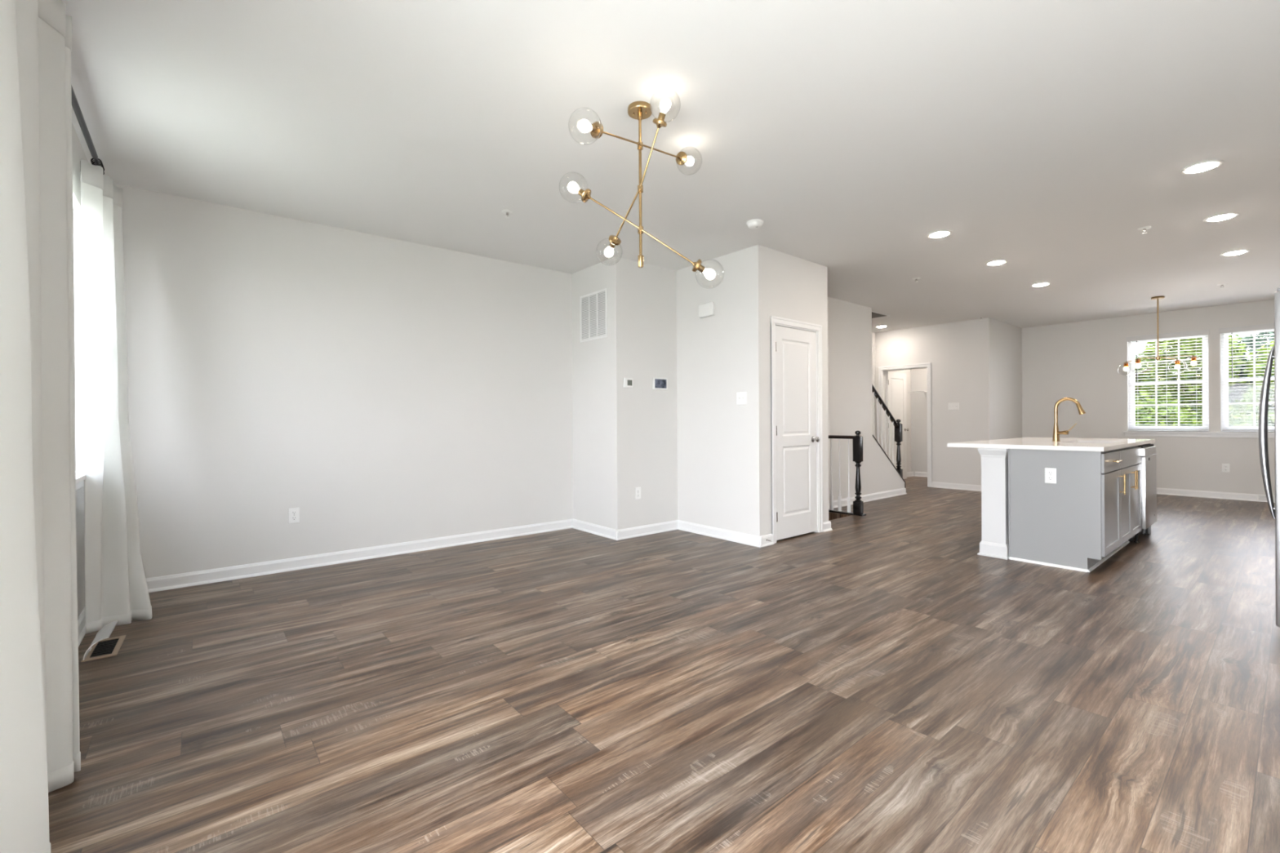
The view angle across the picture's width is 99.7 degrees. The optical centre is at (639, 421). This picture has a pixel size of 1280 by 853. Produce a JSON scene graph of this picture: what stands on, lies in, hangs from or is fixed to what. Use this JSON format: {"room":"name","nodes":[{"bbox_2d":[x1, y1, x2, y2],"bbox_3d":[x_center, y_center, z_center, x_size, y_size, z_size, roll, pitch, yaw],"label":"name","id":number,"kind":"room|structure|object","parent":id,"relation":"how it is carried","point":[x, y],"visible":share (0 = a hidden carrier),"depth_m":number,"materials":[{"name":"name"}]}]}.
{"room":"empty living room","nodes":[
{"label":"empty living room","id":0,"kind":"room"},
{"bbox_2d":[71,122,88,617],"bbox_3d":[-1.742,-0.216,1.259,0.190,2.743,5.797,0,0,-39],"label":"wall","id":1,"kind":"structure","parent":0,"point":[77,152],"depth_m":3.11,"materials":[{"name":"paint"}]},
{"bbox_2d":[77,605,85,646],"bbox_3d":[-2.537,1.113,2.328,0.028,0.094,3.127,0,0,-39],"label":"baseboard","id":2,"kind":"structure","parent":1,"relation":"attached to","point":[82,618],"depth_m":2.94,"materials":[{"name":"white paint"}]},
{"bbox_2d":[71,84,104,174],"bbox_3d":[-2.119,-1.441,1.862,0.103,0.073,3.658,0,0,-39],"label":"curtain rod","id":3,"kind":"object","parent":1,"relation":"attached to","point":[76,107],"visible":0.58,"depth_m":2.68,"materials":[{"name":"grey metal"}]},
{"bbox_2d":[0,0,80,852],"bbox_3d":[-1.605,-0.158,1.367,0.163,2.586,1.654,0,0,-39],"label":"curtain","id":4,"kind":"object","parent":3,"relation":"hanging from","point":[40,753],"visible":1,"depth_m":1.52,"materials":[{"name":"white fabric"}]},
{"bbox_2d":[80,159,152,634],"bbox_3d":[-2.999,-0.148,3.130,0.258,2.585,0.675,0,0,-37],"label":"curtain","id":5,"kind":"object","parent":3,"relation":"hanging from","point":[116,588],"visible":1,"depth_m":3.04,"materials":[{"name":"white fabric"}]},
{"bbox_2d":[113,183,911,578],"bbox_3d":[0.956,-0.231,7.321,12.079,2.743,0.140,0,0,-39],"label":"wall","id":6,"kind":"structure","parent":0,"point":[384,390],"depth_m":4.37,"materials":[{"name":"paint"}]},
{"bbox_2d":[288,507,299,523],"bbox_3d":[-2.700,0.737,4.214,0.073,0.118,0.009,0,0,-39],"label":"wall outlet","id":7,"kind":"object","parent":6,"relation":"attached to","point":[294,513],"visible":1,"depth_m":4.21,"materials":[{"name":"white plastic"}]},
{"bbox_2d":[291,510,297,515],"bbox_3d":[-2.698,0.716,4.212,0.034,0.034,0.003,0,0,-39],"label":"receptacle","id":8,"kind":"object","parent":7,"relation":"attached to","point":[293,512],"depth_m":4.21,"materials":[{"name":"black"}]},
{"bbox_2d":[146,518,573,592],"bbox_3d":[-2.124,1.111,4.674,3.646,0.094,0.028,0,0,-39],"label":"baseboard","id":9,"kind":"structure","parent":6,"relation":"attached to","point":[229,573],"depth_m":4.39,"materials":[{"name":"white paint"}]},
{"bbox_2d":[571,256,677,529],"bbox_3d":[-0.169,-0.225,5.789,0.802,2.743,0.798,0,0,-39],"label":"wall","id":10,"kind":"structure","parent":0,"point":[624,439],"depth_m":5.47,"materials":[{"name":"paint"}]},
{"bbox_2d":[579,288,607,342],"bbox_3d":[-0.479,-1.073,5.522,0.008,0.485,0.480,0,0,-39],"label":"air vent","id":11,"kind":"object","parent":10,"relation":"in","point":[593,306],"visible":1,"depth_m":5.51,"materials":[{"name":"white metal"}]},
{"bbox_2d":[572,519,619,540],"bbox_3d":[-0.474,1.102,5.514,0.028,0.094,0.826,0,0,-39],"label":"baseboard","id":12,"kind":"structure","parent":10,"relation":"attached to","point":[601,531],"depth_m":5.48,"materials":[{"name":"white paint"}]},
{"bbox_2d":[623,377,632,387],"bbox_3d":[-0.116,-0.375,5.302,0.110,0.096,0.024,0,0,-39],"label":"thermostat","id":13,"kind":"object","parent":10,"relation":"attached to","point":[628,382],"visible":1,"depth_m":5.29,"materials":[{"name":"white plastic"}]},
{"bbox_2d":[635,487,640,499],"bbox_3d":[-0.019,0.720,5.386,0.073,0.118,0.009,0,0,-39],"label":"wall outlet","id":14,"kind":"object","parent":10,"relation":"attached to","point":[637,490],"visible":1,"depth_m":5.38,"materials":[{"name":"white plastic"}]},
{"bbox_2d":[615,520,677,540],"bbox_3d":[0.089,1.099,5.461,0.830,0.094,0.028,0,0,-39],"label":"baseboard","id":15,"kind":"structure","parent":10,"relation":"attached to","point":[641,531],"depth_m":5.45,"materials":[{"name":"white paint"}]},
{"bbox_2d":[652,377,667,390],"bbox_3d":[0.208,-0.385,5.570,0.196,0.124,0.022,0,0,-39],"label":"panel","id":16,"kind":"object","parent":10,"relation":"attached to","point":[661,384],"visible":1,"depth_m":5.55,"materials":[{"name":"white plastic"}]},
{"bbox_2d":[48,475,1279,852],"bbox_3d":[2.849,1.230,5.029,12.079,0.200,6.097,0,0,-39],"label":"floor","id":17,"kind":"structure","parent":0,"point":[876,682],"depth_m":2.21,"materials":[{"name":"brown wood"}]},
{"bbox_2d":[80,635,125,662],"bbox_3d":[-2.734,1.159,2.757,0.124,0.005,0.310,0,0,-37],"label":"floor vent","id":18,"kind":"object","parent":17,"relation":"in","point":[108,647],"visible":0.91,"depth_m":2.75,"materials":[{"name":"beige metal"}]},
{"bbox_2d":[83,620,118,660],"bbox_3d":[-2.744,1.112,2.750,0.091,0.090,0.294,0,0,-37],"label":"air deflector","id":19,"kind":"object","parent":18,"relation":"on","point":[89,649],"visible":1,"depth_m":2.69,"materials":[{"name":"clear plastic"}]},
{"bbox_2d":[828,430,866,515],"bbox_3d":[2.493,0.623,6.655,0.100,1.018,0.562,0,0,-39],"label":"guard railing","id":20,"kind":"object","parent":17,"relation":"on","point":[858,504],"visible":0.98,"depth_m":6.49,"materials":[{"name":"black paint"}]},
{"bbox_2d":[977,447,1008,559],"bbox_3d":[2.992,0.677,4.536,0.201,0.905,0.221,0,0,-39],"label":"island column","id":21,"kind":"structure","parent":17,"relation":"on","point":[994,543],"depth_m":4.47,"materials":[{"name":"white paint"}]},
{"bbox_2d":[1008,448,1102,572],"bbox_3d":[3.209,0.676,4.199,0.034,0.905,0.584,0,0,-39],"label":"island end panel","id":22,"kind":"object","parent":17,"relation":"on","point":[1058,524],"visible":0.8,"depth_m":4.18,"materials":[{"name":"grey paint"}]},
{"bbox_2d":[1044,467,1056,483],"bbox_3d":[3.196,0.425,4.202,0.009,0.118,0.073,0,0,-39],"label":"wall outlet","id":23,"kind":"object","parent":22,"relation":"attached to","point":[1050,473],"visible":1,"depth_m":4.20,"materials":[{"name":"white plastic"}]},
{"bbox_2d":[1088,449,1125,568],"bbox_3d":[3.470,0.674,4.367,0.582,0.905,0.616,0,0,-39],"label":"base cabinet","id":24,"kind":"object","parent":17,"relation":"on","point":[1111,491],"visible":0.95,"depth_m":4.14,"materials":[{"name":"grey wood"}]},
{"bbox_2d":[946,437,1155,451],"bbox_3d":[3.896,0.202,5.037,2.245,0.032,1.057,0,0,-39],"label":"countertop","id":25,"kind":"structure","parent":24,"relation":"on","point":[1033,443],"depth_m":4.59,"materials":[{"name":"white stone"}]},
{"bbox_2d":[1052,397,1085,440],"bbox_3d":[3.938,-0.016,4.961,0.075,0.405,0.249,0,0,-39],"label":"faucet","id":26,"kind":"object","parent":25,"relation":"on","point":[1056,433],"visible":0.99,"depth_m":5.01,"materials":[{"name":"gold metal"}]},
{"bbox_2d":[1116,445,1141,546],"bbox_3d":[4.047,0.671,4.842,0.913,0.905,0.616,0,0,-39],"label":"base cabinet","id":27,"kind":"object","parent":17,"relation":"on","point":[1131,502],"visible":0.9,"depth_m":4.60,"materials":[{"name":"grey wood"}]},
{"bbox_2d":[1087,540,1129,572],"bbox_3d":[3.934,1.116,4.509,1.515,0.016,0.014,0,0,-39],"label":"trim","id":28,"kind":"structure","parent":27,"relation":"attached to","point":[1125,544],"depth_m":4.42,"materials":[{"name":"white paint"}]},
{"bbox_2d":[1128,444,1156,542],"bbox_3d":[4.646,0.674,5.312,0.598,0.893,0.572,0,0,-39],"label":"dishwasher","id":29,"kind":"object","parent":17,"relation":"on","point":[1148,456],"visible":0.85,"depth_m":5.00,"materials":[{"name":"silver metal"}]},
{"bbox_2d":[1142,443,1151,534],"bbox_3d":[4.856,0.666,5.554,0.020,0.905,0.584,0,0,-39],"label":"panel","id":30,"kind":"object","parent":17,"relation":"on","point":[1149,527],"visible":0.14,"depth_m":5.33,"materials":[{"name":"grey paint"}]},
{"bbox_2d":[1258,288,1279,626],"bbox_3d":[3.729,0.233,2.639,0.910,1.785,0.922,0,0,-39],"label":"refrigerator","id":31,"kind":"object","parent":17,"relation":"on","point":[1274,353],"visible":1,"depth_m":2.66,"materials":[{"name":"grey metal"}]},
{"bbox_3d":[2.818,0.284,8.054,2.338,1.692,0.928,0,0,-39],"label":"staircase","id":32,"kind":"structure","parent":17,"relation":"on","visible":0},
{"bbox_2d":[871,383,905,488],"bbox_3d":[3.670,0.263,8.073,1.012,1.725,0.136,0,0,-39],"label":"stair handrail","id":33,"kind":"object","parent":32,"relation":"on","point":[898,426],"visible":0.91,"depth_m":8.16,"materials":[{"name":"black paint"}]},
{"bbox_2d":[60,0,1279,333],"bbox_3d":[2.833,-1.713,5.029,12.079,0.200,6.097,0,0,-39],"label":"ceiling","id":34,"kind":"structure","parent":0,"point":[1042,135],"depth_m":2.95,"materials":[{"name":"white paint"}]},
{"bbox_2d":[502,209,512,217],"bbox_3d":[-1.008,-1.569,4.102,0.082,0.044,0.082,0,0,-39],"label":"sprinkler head","id":35,"kind":"object","parent":34,"relation":"attached to","point":[505,211],"visible":1,"depth_m":4.09},
{"bbox_2d":[559,87,724,288],"bbox_3d":[0.014,-1.141,2.773,0.835,0.912,0.724,0,0,-15],"label":"chandelier","id":36,"kind":"object","parent":34,"relation":"hanging from","point":[639,110],"visible":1,"depth_m":2.75,"materials":[{"name":"gold metal"}]},
{"bbox_2d":[577,188,584,196],"bbox_3d":[-0.296,-1.167,2.764,0.046,0.044,0.032,0,0,5],"label":"socket","id":37,"kind":"object","parent":36,"relation":"attached to","point":[580,192],"depth_m":2.75,"materials":[{"name":"gold metal"}]},
{"bbox_2d":[589,124,597,133],"bbox_3d":[-0.214,-1.326,2.448,0.032,0.038,0.041,0,0,37],"label":"socket","id":38,"kind":"object","parent":36,"relation":"attached to","point":[593,127],"depth_m":2.44,"materials":[{"name":"gold metal"}]},
{"bbox_2d":[608,243,615,248],"bbox_3d":[-0.149,-0.980,2.984,0.032,0.045,0.046,0,0,-32],"label":"socket","id":39,"kind":"object","parent":36,"relation":"attached to","point":[611,245],"depth_m":2.98,"materials":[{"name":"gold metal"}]},
{"bbox_2d":[657,111,665,120],"bbox_3d":[0.104,-1.475,2.620,0.033,0.046,0.043,0,0,-39],"label":"socket","id":40,"kind":"object","parent":36,"relation":"attached to","point":[661,116],"depth_m":2.61,"materials":[{"name":"gold metal"}]},
{"bbox_2d":[697,264,705,272],"bbox_3d":[0.315,-0.789,2.785,0.046,0.044,0.032,0,0,-9],"label":"socket","id":41,"kind":"object","parent":36,"relation":"attached to","point":[700,268],"depth_m":2.77,"materials":[{"name":"gold metal"}]},
{"bbox_2d":[746,218,763,229],"bbox_3d":[0.925,-1.579,4.345,0.136,0.046,0.136,0,0,-39],"label":"smoke detector","id":42,"kind":"object","parent":34,"relation":"attached to","point":[754,224],"visible":1,"depth_m":4.31,"materials":[{"name":"white plastic"}]},
{"bbox_2d":[871,311,889,318],"bbox_3d":[3.355,-1.612,8.269,0.730,0.008,0.610,0,0,-39],"label":"ceiling","id":43,"kind":"structure","parent":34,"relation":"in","point":[874,314],"depth_m":8.23,"materials":[{"name":"white paint"}]},
{"bbox_2d":[875,325,888,328],"bbox_3d":[4.136,-1.612,9.245,0.196,0.016,0.196,0,0,-39],"label":"recessed light","id":44,"kind":"object","parent":34,"relation":"in","point":[877,326],"visible":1,"depth_m":9.21,"materials":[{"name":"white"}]},
{"bbox_2d":[926,230,952,238],"bbox_3d":[2.584,-1.603,4.657,0.196,0.016,0.196,0,0,-39],"label":"recessed light","id":45,"kind":"object","parent":34,"relation":"in","point":[942,233],"visible":1,"depth_m":4.63,"materials":[{"name":"white plastic"}]},
{"bbox_2d":[985,259,1008,266],"bbox_3d":[3.636,-1.609,5.509,0.196,0.016,0.196,0,0,-39],"label":"recessed light","id":46,"kind":"object","parent":34,"relation":"in","point":[1000,261],"visible":1,"depth_m":5.48,"materials":[{"name":"white plastic"}]},
{"bbox_2d":[1030,282,1051,287],"bbox_3d":[4.764,-1.615,6.418,0.196,0.016,0.196,0,0,-39],"label":"recessed light","id":47,"kind":"object","parent":34,"relation":"in","point":[1042,284],"visible":1,"depth_m":6.39,"materials":[{"name":"white"}]},
{"bbox_2d":[1137,226,1151,234],"bbox_3d":[4.234,-1.599,4.530,0.082,0.044,0.082,0,0,-39],"label":"sprinkler head","id":48,"kind":"object","parent":34,"relation":"attached to","point":[1144,228],"visible":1,"depth_m":4.52},
{"bbox_2d":[1116,295,1204,375],"bbox_3d":[6.819,-1.133,7.105,0.712,1.004,0.712,0,0,29],"label":"dining chandelier","id":49,"kind":"object","parent":34,"relation":"hanging from","point":[1193,362],"visible":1,"depth_m":7.10,"materials":[{"name":"gold metal"}]},
{"bbox_2d":[1179,160,1224,174],"bbox_3d":[3.574,-1.609,3.436,0.196,0.016,0.196,0,0,-39],"label":"recessed light","id":50,"kind":"object","parent":34,"relation":"in","point":[1199,167],"visible":1,"depth_m":3.42,"materials":[{"name":"white plastic"}]},
{"bbox_2d":[1203,212,1239,222],"bbox_3d":[4.626,-1.615,4.298,0.196,0.016,0.196,0,0,-39],"label":"recessed light","id":51,"kind":"object","parent":34,"relation":"in","point":[1220,217],"visible":1,"depth_m":4.27,"materials":[{"name":"white plastic"}]},
{"bbox_2d":[1217,283,1226,288],"bbox_3d":[6.961,-1.614,6.454,0.082,0.044,0.082,0,0,-39],"label":"sprinkler head","id":52,"kind":"object","parent":34,"relation":"attached to","point":[1223,284],"visible":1,"depth_m":6.45},
{"bbox_2d":[1220,249,1249,256],"bbox_3d":[5.754,-1.621,5.221,0.196,0.016,0.196,0,0,-39],"label":"recessed light","id":53,"kind":"object","parent":34,"relation":"in","point":[1238,251],"visible":1,"depth_m":5.20,"materials":[{"name":"white plastic"}]},
{"bbox_2d":[676,244,828,536],"bbox_3d":[0.924,-0.231,5.989,1.141,2.743,1.878,0,0,-39],"label":"wall","id":54,"kind":"structure","parent":0,"point":[724,446],"depth_m":5.24,"materials":[{"name":"paint"}]},
{"bbox_2d":[698,302,715,318],"bbox_3d":[0.661,-1.105,5.369,0.045,0.136,0.200,0,0,-39],"label":"door chime","id":55,"kind":"object","parent":54,"relation":"attached to","point":[707,309],"visible":1,"depth_m":5.34,"materials":[{"name":"white plastic"}]},
{"bbox_2d":[677,520,762,547],"bbox_3d":[0.742,1.095,5.299,0.028,0.094,1.108,0,0,-39],"label":"baseboard","id":56,"kind":"structure","parent":54,"relation":"attached to","point":[731,535],"depth_m":5.25,"materials":[{"name":"white paint"}]},
{"bbox_2d":[736,391,746,404],"bbox_3d":[0.947,-0.213,5.050,0.016,0.118,0.119,0,0,-39],"label":"light switch","id":57,"kind":"object","parent":54,"relation":"attached to","point":[741,397],"visible":1,"depth_m":5.05,"materials":[{"name":"white plastic"}]},
{"bbox_2d":[757,533,773,547],"bbox_3d":[1.153,1.093,4.937,0.203,0.094,0.028,0,0,-39],"label":"baseboard","id":58,"kind":"structure","parent":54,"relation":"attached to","point":[770,536],"depth_m":4.94,"materials":[{"name":"white paint"}]},
{"bbox_2d":[770,315,822,543],"bbox_3d":[1.509,0.079,5.313,0.834,2.117,0.127,0,0,-39],"label":"trim","id":59,"kind":"structure","parent":54,"relation":"attached to","point":[817,328],"depth_m":5.29,"materials":[{"name":"white paint"}]},
{"bbox_2d":[775,325,819,540],"bbox_3d":[1.520,0.110,5.292,0.690,2.020,0.167,0,0,-39],"label":"door","id":60,"kind":"structure","parent":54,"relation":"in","point":[797,439],"depth_m":5.28,"materials":[{"name":"white paint"}]},
{"bbox_2d":[822,520,832,532],"bbox_3d":[1.934,1.088,5.580,0.152,0.094,0.028,0,0,-39],"label":"baseboard","id":61,"kind":"structure","parent":54,"relation":"attached to","point":[826,525],"depth_m":5.58,"materials":[{"name":"white paint"}]},
{"bbox_2d":[827,296,904,501],"bbox_3d":[3.136,-0.243,7.635,2.365,2.743,0.120,0,0,-39],"label":"wall","id":62,"kind":"structure","parent":0,"point":[849,324],"depth_m":7.36,"materials":[{"name":"paint"}]},
{"bbox_2d":[828,488,906,509],"bbox_3d":[3.194,1.081,7.581,2.355,0.094,0.028,0,0,-39],"label":"baseboard","id":63,"kind":"structure","parent":62,"relation":"attached to","point":[865,498],"depth_m":7.71,"materials":[{"name":"white paint"}]},
{"bbox_2d":[871,332,875,438],"bbox_3d":[2.940,-0.242,8.813,3.519,2.743,0.077,0,0,-39],"label":"wall","id":64,"kind":"structure","parent":0,"point":[873,370],"depth_m":9.86,"materials":[{"name":"paint"}]},
{"bbox_2d":[875,317,991,485],"bbox_3d":[4.925,-0.253,9.256,0.110,2.743,1.913,0,0,-39],"label":"wall","id":65,"kind":"structure","parent":0,"point":[959,353],"depth_m":8.88,"materials":[{"name":"paint"}]},
{"bbox_2d":[885,371,908,479],"bbox_3d":[4.798,0.096,10.093,0.766,2.010,0.167,0,0,-40],"label":"door","id":66,"kind":"structure","parent":65,"relation":"in","point":[895,381],"depth_m":10.08,"materials":[{"name":"white paint"}]},
{"bbox_2d":[878,362,932,487],"bbox_3d":[4.690,0.066,9.530,0.127,2.107,0.909,0,0,-39],"label":"trim","id":67,"kind":"structure","parent":65,"relation":"attached to","point":[882,374],"depth_m":9.33,"materials":[{"name":"white paint"}]},
{"bbox_2d":[948,402,959,409],"bbox_3d":[5.155,-0.241,8.877,0.016,0.118,0.165,0,0,-39],"label":"light switch","id":68,"kind":"object","parent":65,"relation":"attached to","point":[955,406],"visible":1,"depth_m":8.87,"materials":[{"name":"white plastic"}]},
{"bbox_2d":[931,481,981,491],"bbox_3d":[5.221,1.070,8.796,0.028,0.094,0.892,0,0,-39],"label":"baseboard","id":69,"kind":"structure","parent":65,"relation":"attached to","point":[934,484],"depth_m":8.84,"materials":[{"name":"white paint"}]},
{"bbox_2d":[991,318,1022,439],"bbox_3d":[6.115,-0.260,9.068,1.490,2.743,0.110,0,0,-39],"label":"wall","id":70,"kind":"structure","parent":0,"point":[1006,339],"depth_m":8.98,"materials":[{"name":"paint"}]},
{"bbox_2d":[911,298,1275,495],"bbox_3d":[7.457,-0.267,8.727,0.150,2.743,5.947,0,0,-39],"label":"wall","id":71,"kind":"structure","parent":0,"point":[1080,361],"depth_m":8.55,"materials":[{"name":"paint"}]},
{"bbox_2d":[906,471,914,477],"bbox_3d":[4.971,1.071,10.469,1.490,0.094,0.028,0,0,-39],"label":"baseboard","id":72,"kind":"structure","parent":71,"relation":"attached to","point":[908,473],"depth_m":10.84,"materials":[{"name":"white paint"}]},
{"bbox_2d":[907,390,927,400],"bbox_3d":[5.940,-0.441,10.192,0.315,0.308,1.600,0,0,-39],"label":"closet shelf","id":73,"kind":"object","parent":71,"relation":"attached to","point":[923,391],"visible":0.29,"depth_m":10.64,"materials":[{"name":"white plastic"}]},
{"bbox_2d":[914,471,927,477],"bbox_3d":[6.104,1.065,10.241,0.028,0.094,1.726,0,0,-39],"label":"baseboard","id":74,"kind":"structure","parent":71,"relation":"attached to","point":[917,473],"depth_m":10.81,"materials":[{"name":"white paint"}]},
{"bbox_2d":[1128,334,1208,431],"bbox_3d":[7.963,-0.577,8.150,0.060,1.443,0.874,0,0,-39],"label":"window","id":75,"kind":"structure","parent":71,"relation":"in","point":[1205,404],"depth_m":8.11,"materials":[{"name":"white plastic"}]},
{"bbox_2d":[1125,328,1209,431],"bbox_3d":[7.893,-0.588,8.092,0.072,1.454,0.898,0,0,-39],"label":"window blind","id":76,"kind":"object","parent":75,"relation":"attached to","point":[1200,332],"visible":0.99,"depth_m":8.08,"materials":[{"name":"grey plastic"}]},
{"bbox_2d":[1123,430,1275,438],"bbox_3d":[8.209,0.187,7.709,0.125,0.086,1.952,0,0,-39],"label":"trim","id":77,"kind":"structure","parent":71,"relation":"attached to","point":[1130,433],"depth_m":7.80,"materials":[{"name":"white paint"}]},
{"bbox_2d":[1156,487,1275,502],"bbox_3d":[7.956,1.055,7.990,0.028,0.094,3.884,0,0,-39],"label":"baseboard","id":78,"kind":"structure","parent":71,"relation":"attached to","point":[1216,495],"depth_m":7.74,"materials":[{"name":"white paint"}]},
{"bbox_2d":[1222,463,1229,472],"bbox_3d":[8.270,0.662,7.620,0.009,0.118,0.073,0,0,-39],"label":"wall outlet","id":79,"kind":"object","parent":71,"relation":"attached to","point":[1225,467],"visible":1,"depth_m":7.62,"materials":[{"name":"white plastic"}]},
{"bbox_2d":[1220,328,1275,431],"bbox_3d":[8.591,-0.580,7.386,0.060,1.443,0.872,0,0,-39],"label":"window","id":80,"kind":"structure","parent":71,"relation":"in","point":[1224,397],"depth_m":7.66,"materials":[{"name":"white plastic"}]},
{"bbox_2d":[1218,323,1275,431],"bbox_3d":[8.521,-0.591,7.329,0.072,1.454,0.896,0,0,-39],"label":"window blind","id":81,"kind":"object","parent":80,"relation":"attached to","point":[1270,326],"visible":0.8,"depth_m":7.47,"materials":[{"name":"grey plastic"}]},
{"bbox_2d":[1257,494,1274,502],"bbox_3d":[8.492,1.047,7.328,0.011,0.083,0.150,0,0,-39],"label":"air vent","id":82,"kind":"object","parent":71,"relation":"attached to","point":[1260,497],"visible":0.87,"depth_m":7.35,"materials":[{"name":"white plastic"}]},
{"label":"outside","id":83,"kind":"structure","parent":0,"visible":0},
{"bbox_3d":[39.230,3.628,32.243,78.471,0.200,120.000,0,0,-39],"label":"lawn","id":84,"kind":"structure","parent":83,"visible":0},
{"bbox_2d":[1134,349,1202,408],"bbox_3d":[17.621,0.470,20.059,5.691,6.378,5.601,0,0,-36],"label":"tree","id":85,"kind":"object","parent":84,"relation":"on","point":[1143,365],"visible":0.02,"depth_m":18.26,"materials":[{"name":"green plant"}]},
{"bbox_2d":[1134,334,1231,431],"bbox_3d":[13.153,0.330,15.026,4.386,6.688,4.588,0,0,-39],"label":"tree","id":86,"kind":"object","parent":84,"relation":"on","point":[1171,411],"visible":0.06,"depth_m":13.52,"materials":[{"name":"green plant"}]},
{"bbox_2d":[1134,333,1275,431],"bbox_3d":[15.023,0.548,14.668,4.615,6.233,2.848,0,0,35],"label":"tree","id":87,"kind":"object","parent":84,"relation":"on","point":[1233,410],"visible":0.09,"depth_m":14.14,"materials":[{"name":"green plant"}]},
{"bbox_2d":[1151,332,1274,419],"bbox_3d":[22.211,0.302,20.099,4.979,6.645,5.482,0,0,-9],"label":"tree","id":88,"kind":"object","parent":84,"relation":"on","point":[1237,391],"visible":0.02,"depth_m":18.94,"materials":[{"name":"green plant"}]},
{"bbox_2d":[1236,359,1253,390],"bbox_3d":[34.254,-0.067,27.933,9.890,7.256,8.574,0,0,16],"label":"tree","id":89,"kind":"object","parent":84,"relation":"on","point":[1249,359],"visible":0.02,"depth_m":28.26,"materials":[{"name":"green plant"}]},
{"bbox_2d":[1235,339,1274,421],"bbox_3d":[17.329,0.794,13.761,3.589,5.722,3.878,0,0,-39],"label":"tree","id":90,"kind":"object","parent":84,"relation":"on","point":[1259,362],"visible":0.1,"depth_m":13.89,"materials":[{"name":"green plant"}]},
{"bbox_2d":[1251,331,1274,377],"bbox_3d":[25.359,-0.098,18.283,6.044,7.416,5.416,0,0,40],"label":"tree","id":91,"kind":"object","parent":84,"relation":"on","point":[1268,332],"visible":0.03,"depth_m":21.05,"materials":[{"name":"green plant"}]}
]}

